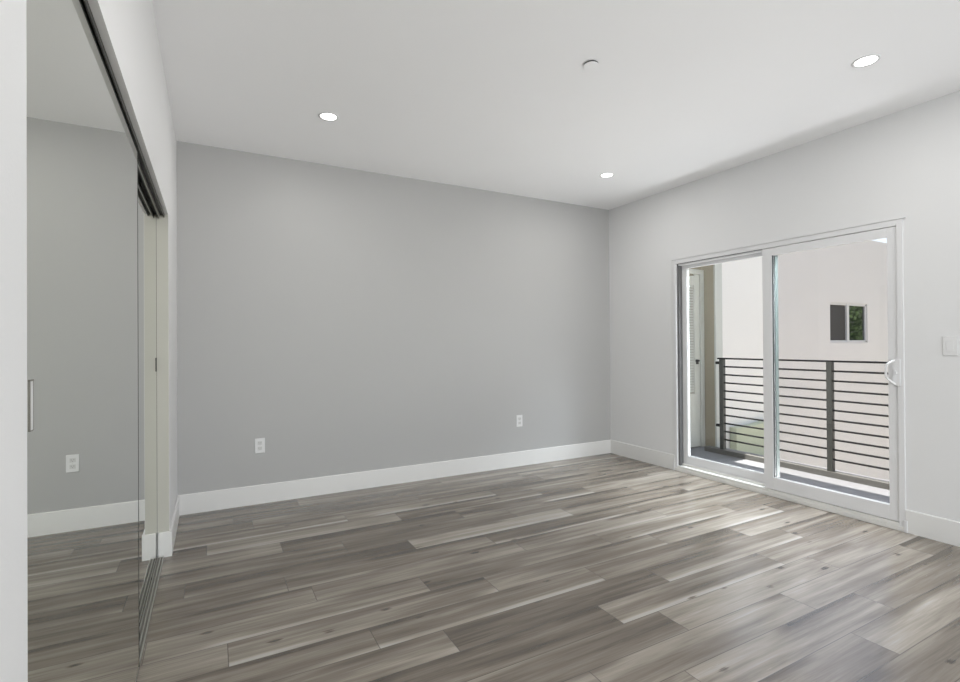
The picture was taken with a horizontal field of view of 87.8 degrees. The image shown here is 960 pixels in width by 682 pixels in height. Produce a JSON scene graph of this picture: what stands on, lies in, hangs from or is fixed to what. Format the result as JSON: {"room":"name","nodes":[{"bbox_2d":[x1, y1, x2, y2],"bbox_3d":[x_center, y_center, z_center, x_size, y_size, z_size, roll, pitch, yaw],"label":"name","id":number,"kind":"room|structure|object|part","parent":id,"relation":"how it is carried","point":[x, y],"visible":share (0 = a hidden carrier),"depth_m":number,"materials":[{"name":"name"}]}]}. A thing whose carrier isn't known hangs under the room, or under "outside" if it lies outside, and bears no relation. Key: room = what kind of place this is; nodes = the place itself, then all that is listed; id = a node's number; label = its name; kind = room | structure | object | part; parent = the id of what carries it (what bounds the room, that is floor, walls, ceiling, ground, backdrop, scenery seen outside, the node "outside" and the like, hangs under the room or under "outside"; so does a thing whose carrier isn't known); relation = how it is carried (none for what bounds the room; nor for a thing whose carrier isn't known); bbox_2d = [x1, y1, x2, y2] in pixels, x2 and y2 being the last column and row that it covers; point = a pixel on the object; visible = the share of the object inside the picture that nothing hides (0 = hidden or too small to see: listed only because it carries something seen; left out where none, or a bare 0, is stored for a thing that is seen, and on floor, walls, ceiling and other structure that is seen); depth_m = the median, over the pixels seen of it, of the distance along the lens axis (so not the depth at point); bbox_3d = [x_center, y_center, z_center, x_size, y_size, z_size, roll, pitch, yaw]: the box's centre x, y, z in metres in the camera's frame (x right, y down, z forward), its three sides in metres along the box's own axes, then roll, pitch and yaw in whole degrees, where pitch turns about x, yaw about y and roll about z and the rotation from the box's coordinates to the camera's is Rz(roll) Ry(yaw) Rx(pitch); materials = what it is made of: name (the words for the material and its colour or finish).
{"room":"empty bedroom","nodes":[
{"label":"empty bedroom","id":0,"kind":"room"},
{"bbox_2d":[0,0,177,681],"bbox_3d":[-0.653,-0.050,0.614,0.120,2.915,6.900,0,0,-28],"label":"wall","id":1,"kind":"structure","parent":0,"point":[127,29],"depth_m":0.67,"materials":[{"name":"white paint"}]},
{"bbox_2d":[83,0,163,218],"bbox_3d":[-1.290,-0.747,1.811,0.062,0.030,2.596,0,0,-28],"label":"door track","id":2,"kind":"object","parent":1,"relation":"attached to","point":[143,171],"visible":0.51,"depth_m":2.02,"materials":[{"name":"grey metal"}]},
{"bbox_2d":[138,174,157,622],"bbox_3d":[-1.598,0.255,2.357,0.016,2.000,1.328,0,0,-28],"label":"door","id":3,"kind":"structure","parent":2,"relation":"attached to","point":[147,262],"depth_m":2.50,"materials":[{"name":"white mirror"}]},
{"bbox_3d":[-1.913,0.260,2.940,0.014,2.000,0.002,0,0,-28],"label":"edge trim","id":4,"kind":"part","parent":3,"relation":"part of","materials":[{"name":"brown metal"}]},
{"bbox_2d":[156,215,168,532],"bbox_3d":[-1.908,0.189,2.945,0.118,1.882,0.004,0,0,-28],"label":"trim","id":5,"kind":"structure","parent":1,"relation":"attached to","point":[162,223],"depth_m":2.96,"materials":[{"name":"grey paint"}]},
{"bbox_2d":[158,496,179,557],"bbox_3d":[-0.607,1.183,0.620,0.068,0.148,6.887,0,0,-28],"label":"baseboard","id":6,"kind":"structure","parent":1,"relation":"attached to","point":[166,540],"depth_m":2.96,"materials":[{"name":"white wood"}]},
{"bbox_2d":[176,141,701,494],"bbox_3d":[-0.061,-0.031,4.937,6.576,2.915,0.150,0,0,-28],"label":"wall","id":7,"kind":"structure","parent":0,"point":[345,320],"depth_m":4.37,"materials":[{"name":"grey paint"}]},
{"bbox_2d":[255,438,264,453],"bbox_3d":[-1.738,0.827,3.936,0.072,0.118,0.008,0,0,-28],"label":"wall outlet","id":8,"kind":"object","parent":7,"relation":"attached to","point":[259,442],"visible":1,"depth_m":3.93,"materials":[{"name":"white plastic"}]},
{"bbox_2d":[178,440,610,514],"bbox_3d":[-0.367,1.203,4.668,4.220,0.148,0.013,0,0,-28],"label":"baseboard","id":9,"kind":"structure","parent":7,"relation":"attached to","point":[192,503],"depth_m":4.35,"materials":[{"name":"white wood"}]},
{"bbox_2d":[516,415,521,426],"bbox_3d":[0.403,0.815,5.090,0.072,0.118,0.008,0,0,-28],"label":"wall outlet","id":10,"kind":"object","parent":7,"relation":"attached to","point":[518,417],"visible":1,"depth_m":5.08,"materials":[{"name":"white plastic"}]},
{"bbox_2d":[689,269,704,446],"bbox_3d":[2.432,0.221,6.161,1.025,2.260,0.055,0,0,-28],"label":"door","id":11,"kind":"structure","parent":7,"relation":"in","point":[697,399],"depth_m":6.35,"materials":[{"name":"beige paint"}]},
{"bbox_2d":[136,453,959,681],"bbox_3d":[1.067,1.325,1.399,5.096,0.150,7.169,0,0,-28],"label":"floor","id":12,"kind":"structure","parent":0,"point":[609,567],"depth_m":2.55,"materials":[{"name":"grey wood"}]},
{"bbox_2d":[135,556,163,681],"bbox_3d":[-1.267,1.263,1.798,0.034,0.011,2.583,0,0,-28],"label":"door track","id":13,"kind":"object","parent":12,"relation":"on","point":[143,629],"visible":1,"depth_m":2.37,"materials":[{"name":"grey metal"}]},
{"bbox_2d":[26,0,138,681],"bbox_3d":[-0.994,0.246,1.309,0.015,2.000,1.392,0,0,-28],"label":"door","id":14,"kind":"structure","parent":13,"relation":"on","point":[83,355],"depth_m":1.08,"materials":[{"name":"white mirror"}]},
{"bbox_3d":[-0.702,0.101,0.781,0.001,0.080,0.018,0,0,-28],"label":"finger pull","id":15,"kind":"part","parent":14,"relation":"part of","materials":[{"name":"silver metal"}]},
{"bbox_3d":[-1.323,0.251,1.919,0.014,2.000,0.006,0,0,-28],"label":"edge trim","id":16,"kind":"part","parent":14,"relation":"part of","materials":[{"name":"brown metal"}]},
{"bbox_2d":[152,0,959,209],"bbox_3d":[0.971,-1.614,1.503,5.146,0.200,7.200,0,0,-28],"label":"ceiling","id":17,"kind":"structure","parent":0,"point":[500,96],"depth_m":2.87,"materials":[{"name":"paint"}]},
{"bbox_2d":[318,112,338,120],"bbox_3d":[-1.006,-1.488,3.311,0.128,0.005,0.128,0,0,-28],"label":"recessed light","id":18,"kind":"object","parent":17,"relation":"in","point":[327,116],"visible":1,"depth_m":3.31,"materials":[{"name":"white plastic"}]},
{"bbox_2d":[584,60,598,69],"bbox_3d":[0.603,-1.500,2.707,0.078,0.010,0.078,0,0,-28],"label":"sprinkler cover","id":19,"kind":"object","parent":17,"relation":"attached to","point":[591,64],"visible":1,"depth_m":2.69,"materials":[{"name":"paint"}]},
{"bbox_2d":[600,173,613,177],"bbox_3d":[1.146,-1.496,4.504,0.128,0.005,0.128,0,0,-28],"label":"recessed light","id":20,"kind":"object","parent":17,"relation":"in","point":[604,175],"visible":1,"depth_m":4.51,"materials":[{"name":"white plastic"}]},
{"bbox_2d":[851,54,880,67],"bbox_3d":[2.088,-1.512,2.696,0.128,0.005,0.128,0,0,-28],"label":"recessed light","id":21,"kind":"object","parent":17,"relation":"in","point":[867,60],"visible":1,"depth_m":2.69,"materials":[{"name":"white plastic"}]},
{"bbox_2d":[702,265,714,446],"bbox_3d":[2.869,1.640,6.571,0.122,5.650,0.625,0,0,-28],"label":"wall","id":22,"kind":"structure","parent":0,"point":[708,270],"depth_m":6.34,"materials":[{"name":"beige paint"}]},
{"bbox_2d":[714,263,722,447],"bbox_3d":[3.022,1.638,6.288,0.130,5.650,0.022,0,0,-28],"label":"trim","id":23,"kind":"structure","parent":22,"relation":"attached to","point":[718,342],"depth_m":6.27,"materials":[{"name":"grey paint"}]},
{"bbox_2d":[609,90,959,521],"bbox_3d":[3.181,-0.065,2.679,0.150,2.915,6.900,0,0,-28],"label":"wall","id":24,"kind":"structure","parent":0,"point":[905,162],"depth_m":3.61,"materials":[{"name":"white paint"}]},
{"bbox_2d":[611,440,959,546],"bbox_3d":[3.120,1.169,2.628,0.013,0.148,6.887,0,0,-28],"label":"baseboard","id":25,"kind":"structure","parent":24,"relation":"attached to","point":[932,527],"depth_m":3.21,"materials":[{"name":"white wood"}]},
{"bbox_2d":[671,216,907,532],"bbox_3d":[2.372,0.236,4.089,0.199,2.080,1.874,0,0,-28],"label":"door","id":26,"kind":"structure","parent":24,"relation":"in","point":[892,515],"depth_m":4.03,"materials":[{"name":"white plastic"}]},
{"bbox_3d":[2.202,0.227,4.482,0.035,1.960,0.926,0,0,-28],"label":"fixed sash","id":27,"kind":"part","parent":26,"relation":"part of","materials":[{"name":"white plastic"}]},
{"bbox_3d":[2.398,1.228,4.102,0.147,0.094,1.843,0,0,-28],"label":"sill","id":28,"kind":"part","parent":26,"relation":"part of","materials":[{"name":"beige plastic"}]},
{"bbox_3d":[2.560,0.220,3.705,0.036,1.952,0.912,0,0,-28],"label":"sliding sash","id":29,"kind":"part","parent":26,"relation":"part of","materials":[{"name":"clear glass"}]},
{"bbox_3d":[2.753,0.206,3.291,0.018,0.175,0.038,0,0,-28],"label":"handle","id":30,"kind":"part","parent":26,"relation":"part of","materials":[{"name":"white plastic"}]},
{"bbox_2d":[943,336,957,355],"bbox_3d":[2.886,0.031,3.060,0.008,0.118,0.072,0,0,-28],"label":"light switch","id":31,"kind":"object","parent":24,"relation":"attached to","point":[950,343],"visible":1,"depth_m":3.06,"materials":[{"name":"white plastic"}]},
{"bbox_2d":[690,446,889,502],"bbox_3d":[3.170,1.437,4.506,1.554,0.200,4.550,0,0,-28],"label":"deck","id":32,"kind":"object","parent":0,"point":[879,494],"visible":0.22,"depth_m":4.89,"materials":[{"name":"grey concrete"}]},
{"bbox_2d":[704,446,889,489],"bbox_3d":[3.724,1.406,4.436,0.085,0.255,3.900,0,0,-28],"label":"curb","id":33,"kind":"object","parent":32,"relation":"on","point":[877,483],"visible":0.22,"depth_m":5.06,"materials":[{"name":"grey concrete"}]},
{"bbox_2d":[715,358,888,471],"bbox_3d":[3.733,0.732,4.404,0.050,1.092,3.685,0,0,-28],"label":"balcony railing","id":34,"kind":"object","parent":33,"relation":"on","point":[829,370],"visible":0.74,"depth_m":4.98,"materials":[{"name":"black metal"}]},
{"bbox_3d":[2.897,0.755,5.955,0.050,1.074,0.050,0,0,-28],"label":"post","id":35,"kind":"part","parent":34,"relation":"part of","materials":[{"name":"black metal"}]},
{"bbox_3d":[3.736,0.195,4.393,0.050,0.018,3.655,0,0,-28],"label":"rail","id":36,"kind":"part","parent":34,"relation":"part of","materials":[{"name":"metal"}]},
{"bbox_3d":[3.457,0.746,4.916,0.050,1.074,0.050,0,0,-28],"label":"post","id":37,"kind":"part","parent":34,"relation":"part of","materials":[{"name":"black metal"}]},
{"label":"outside","id":38,"kind":"structure","parent":0,"visible":0},
{"bbox_3d":[24.296,4.422,6.800,40.800,0.200,39.000,0,0,-28],"label":"ground","id":39,"kind":"structure","parent":38,"visible":0},
{"bbox_2d":[722,240,888,479],"bbox_3d":[8.859,1.069,14.928,18.250,6.800,6.100,0,0,-28],"label":"building","id":40,"kind":"structure","parent":39,"relation":"on","point":[832,301],"depth_m":10.57,"materials":[{"name":"white paint"}]},
{"bbox_3d":[8.580,-0.408,11.387,0.710,0.780,0.006,0,0,-28],"label":"pane","id":41,"kind":"part","parent":40,"relation":"part of","materials":[{"name":"clear glass"}]},
{"bbox_3d":[4.923,3.353,8.756,1.750,2.220,1.000,0,0,-28],"label":"terrace","id":42,"kind":"object","parent":39,"relation":"on","visible":0},
{"bbox_2d":[730,421,763,454],"bbox_3d":[5.093,1.875,9.337,1.090,0.739,0.140,0,0,-28],"label":"wall","id":43,"kind":"structure","parent":42,"relation":"on","point":[760,424],"depth_m":9.19,"materials":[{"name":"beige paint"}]}
]}

